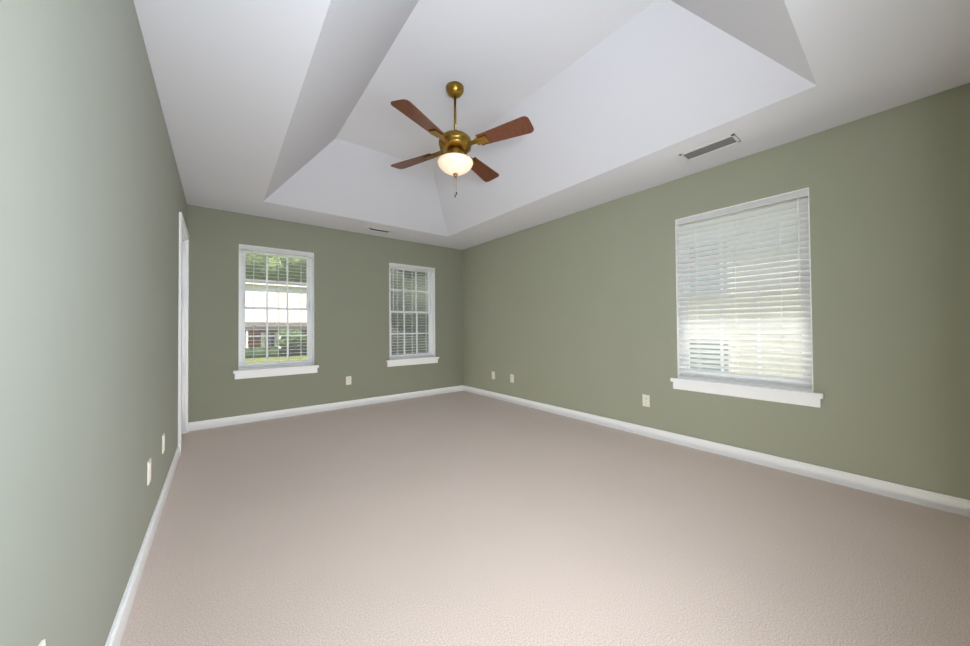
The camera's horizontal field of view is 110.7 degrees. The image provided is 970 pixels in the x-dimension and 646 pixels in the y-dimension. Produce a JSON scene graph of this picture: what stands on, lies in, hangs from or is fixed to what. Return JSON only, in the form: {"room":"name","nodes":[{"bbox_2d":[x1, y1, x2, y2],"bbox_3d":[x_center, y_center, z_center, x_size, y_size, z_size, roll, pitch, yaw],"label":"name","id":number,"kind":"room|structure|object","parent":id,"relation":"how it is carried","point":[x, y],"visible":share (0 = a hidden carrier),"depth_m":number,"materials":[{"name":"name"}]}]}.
{"room":"empty bedroom","nodes":[
{"label":"empty bedroom","id":0,"kind":"room"},
{"bbox_2d":[0,0,186,645],"bbox_3d":[-1.471,-0.457,1.286,0.150,3.140,5.796,0,-1,-38],"label":"wall","id":1,"kind":"structure","parent":0,"point":[93,203],"depth_m":0.87,"materials":[{"name":"green paint"}]},
{"bbox_2d":[38,639,45,645],"bbox_3d":[-0.873,0.700,0.654,0.009,0.115,0.070,0,-1,-38],"label":"electrical outlet","id":2,"kind":"object","parent":1,"relation":"attached to","point":[42,642],"visible":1,"depth_m":0.68,"materials":[{"name":"beige plastic"}]},
{"bbox_2d":[105,446,179,645],"bbox_3d":[-1.161,1.061,1.021,0.014,0.092,4.745,0,-1,-38],"label":"baseboard","id":3,"kind":"structure","parent":1,"relation":"attached to","point":[116,633],"depth_m":1.44,"materials":[{"name":"white wood"}]},
{"bbox_2d":[147,458,150,485],"bbox_3d":[-1.697,0.751,1.697,0.009,0.115,0.070,0,-1,-38],"label":"electrical outlet","id":4,"kind":"object","parent":1,"relation":"attached to","point":[148,471],"visible":1,"depth_m":1.68,"materials":[{"name":"beige plastic"}]},
{"bbox_2d":[162,433,164,453],"bbox_3d":[-2.032,0.760,2.120,0.009,0.115,0.070,0,-1,-38],"label":"electrical outlet","id":5,"kind":"object","parent":1,"relation":"attached to","point":[163,442],"visible":1,"depth_m":2.10,"materials":[{"name":"beige plastic"}]},
{"bbox_2d":[178,212,188,455],"bbox_3d":[-2.976,0.098,3.204,0.168,2.110,0.900,0,-1,-38],"label":"door frame","id":6,"kind":"structure","parent":1,"relation":"attached to","point":[183,350],"depth_m":3.51,"materials":[{"name":"white wood"}]},
{"bbox_2d":[187,204,462,422],"bbox_3d":[-1.846,-0.405,4.778,3.890,3.140,0.150,0,-1,-38],"label":"wall","id":7,"kind":"structure","parent":0,"point":[351,304],"depth_m":4.45,"materials":[{"name":"green paint"}]},
{"bbox_2d":[233,244,318,378],"bbox_3d":[-2.573,-0.135,4.169,0.895,1.565,0.175,0,-1,-38],"label":"window","id":8,"kind":"structure","parent":7,"relation":"in","point":[265,369],"depth_m":4.15,"materials":[{"name":"white"}]},
{"bbox_2d":[188,385,460,430],"bbox_3d":[-1.790,1.118,4.686,3.570,0.092,0.014,0,-1,-38],"label":"baseboard","id":9,"kind":"structure","parent":7,"relation":"attached to","point":[205,424],"depth_m":4.30,"materials":[{"name":"white wood"}]},
{"bbox_2d":[346,376,350,384],"bbox_3d":[-1.879,0.794,4.625,0.070,0.115,0.009,0,-1,-38],"label":"electrical outlet","id":10,"kind":"object","parent":7,"relation":"attached to","point":[348,380],"visible":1,"depth_m":4.62,"materials":[{"name":"beige plastic"}]},
{"bbox_2d":[386,263,438,366],"bbox_3d":[-1.155,-0.126,5.289,0.880,1.555,0.175,0,-1,-38],"label":"window","id":11,"kind":"structure","parent":7,"relation":"in","point":[402,359],"depth_m":5.33,"materials":[{"name":"white"}]},
{"bbox_2d":[120,391,969,645],"bbox_3d":[-0.036,1.179,2.481,3.890,0.120,5.946,0,-1,-38],"label":"floor","id":12,"kind":"structure","parent":0,"point":[461,518],"depth_m":1.67,"materials":[{"name":"carpet"}]},
{"bbox_2d":[133,0,969,249],"bbox_3d":[-0.060,-1.706,2.522,3.890,0.770,5.946,0,-1,-38],"label":"ceiling","id":13,"kind":"structure","parent":0,"point":[285,110],"depth_m":2.30,"materials":[{"name":"white paint"}]},
{"bbox_2d":[367,227,390,232],"bbox_3d":[-1.454,-1.275,4.616,0.300,0.010,0.100,0,-1,-38],"label":"ceiling vent","id":14,"kind":"object","parent":13,"relation":"in","point":[379,230],"visible":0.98,"depth_m":4.61,"materials":[{"name":"white metal"}]},
{"bbox_2d":[391,81,533,196],"bbox_3d":[-0.244,-1.480,2.754,1.024,0.912,1.024,0,-1,-16],"label":"ceiling fan","id":15,"kind":"object","parent":13,"relation":"hanging from","point":[455,160],"visible":1,"depth_m":2.65,"materials":[{"name":"brown wood"}]},
{"bbox_2d":[679,134,740,160],"bbox_3d":[1.705,-1.330,2.553,0.150,0.010,0.360,0,-1,-38],"label":"ceiling vent","id":16,"kind":"object","parent":13,"relation":"in","point":[723,142],"visible":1,"depth_m":2.54,"materials":[{"name":"white metal"}]},
{"bbox_2d":[462,83,969,499],"bbox_3d":[1.240,-0.442,3.888,0.150,3.140,5.074,0,-1,-38],"label":"wall","id":17,"kind":"structure","parent":0,"point":[576,311],"depth_m":2.36,"materials":[{"name":"green paint"}]},
{"bbox_2d":[510,374,513,382],"bbox_3d":[0.388,0.798,4.834,0.009,0.115,0.070,0,-1,-38],"label":"electrical outlet","id":18,"kind":"object","parent":17,"relation":"attached to","point":[511,377],"visible":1,"depth_m":4.83,"materials":[{"name":"beige plastic"}]},
{"bbox_2d":[642,394,649,406],"bbox_3d":[1.590,0.767,3.312,0.009,0.115,0.070,0,-1,-38],"label":"electrical outlet","id":19,"kind":"object","parent":17,"relation":"attached to","point":[646,400],"visible":1,"depth_m":3.31,"materials":[{"name":"beige plastic"}]},
{"bbox_2d":[461,385,969,516],"bbox_3d":[1.189,1.081,3.816,0.014,0.092,5.074,0,-1,-38],"label":"baseboard","id":20,"kind":"structure","parent":17,"relation":"attached to","point":[946,503],"depth_m":2.53,"materials":[{"name":"white wood"}]},
{"bbox_2d":[670,187,822,407],"bbox_3d":[2.089,-0.182,2.776,0.175,1.565,1.000,0,-1,-38],"label":"window","id":21,"kind":"structure","parent":17,"relation":"in","point":[788,389],"depth_m":2.70,"materials":[{"name":"white plastic"}]},
{"label":"outside","id":22,"kind":"structure","parent":0,"visible":0},
{"bbox_2d":[245,355,306,363],"bbox_3d":[-43.443,3.705,54.524,300.000,0.001,260.000,0,-1,-38],"label":"lawn","id":23,"kind":"structure","parent":22,"point":[275,359],"depth_m":28.89,"materials":[{"name":"green plant"}]},
{"bbox_2d":[245,253,305,281],"bbox_3d":[-38.208,-7.117,54.940,18.403,21.568,13.574,0,-1,-38],"label":"tree","id":24,"kind":"object","parent":23,"relation":"on","point":[259,268],"depth_m":51.74,"materials":[{"name":"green plant"}]},
{"bbox_2d":[245,346,306,357],"bbox_3d":[-19.655,2.844,32.035,24.880,1.295,1.518,0,-1,-38],"label":"hedge","id":25,"kind":"object","parent":23,"relation":"on","point":[262,350],"depth_m":31.39,"materials":[{"name":"green plant"}]},
{"bbox_2d":[245,280,306,348],"bbox_3d":[-24.315,-0.798,38.393,16.900,8.240,12.070,0,-1,-38],"label":"house","id":26,"kind":"structure","parent":23,"relation":"on","point":[259,319],"depth_m":34.51,"materials":[{"name":"brick"}]},
{"bbox_2d":[274,256,305,282],"bbox_3d":[-29.723,-6.522,58.402,12.960,20.335,14.343,0,-1,-38],"label":"tree","id":27,"kind":"object","parent":23,"relation":"on","point":[298,271],"depth_m":52.08,"materials":[{"name":"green plant"}]},
{"bbox_2d":[276,328,306,355],"bbox_3d":[-18.208,1.843,31.724,2.623,2.671,2.336,0,-1,-38],"label":"tree","id":28,"kind":"object","parent":23,"relation":"on","point":[284,343],"depth_m":31.10,"materials":[{"name":"green plant"}]},
{"bbox_2d":[391,269,428,354],"bbox_3d":[-3.534,-0.715,14.030,7.015,7.281,9.388,0,-1,-38],"label":"tree","id":29,"kind":"object","parent":23,"relation":"on","point":[395,320],"depth_m":10.39,"materials":[{"name":"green plant"}]},
{"bbox_2d":[689,206,802,377],"bbox_3d":[11.440,-1.729,9.412,9.800,8.700,17.800,0,-1,-38],"label":"house","id":30,"kind":"structure","parent":23,"relation":"on","point":[773,368],"depth_m":8.32,"materials":[{"name":"white"}]}
]}

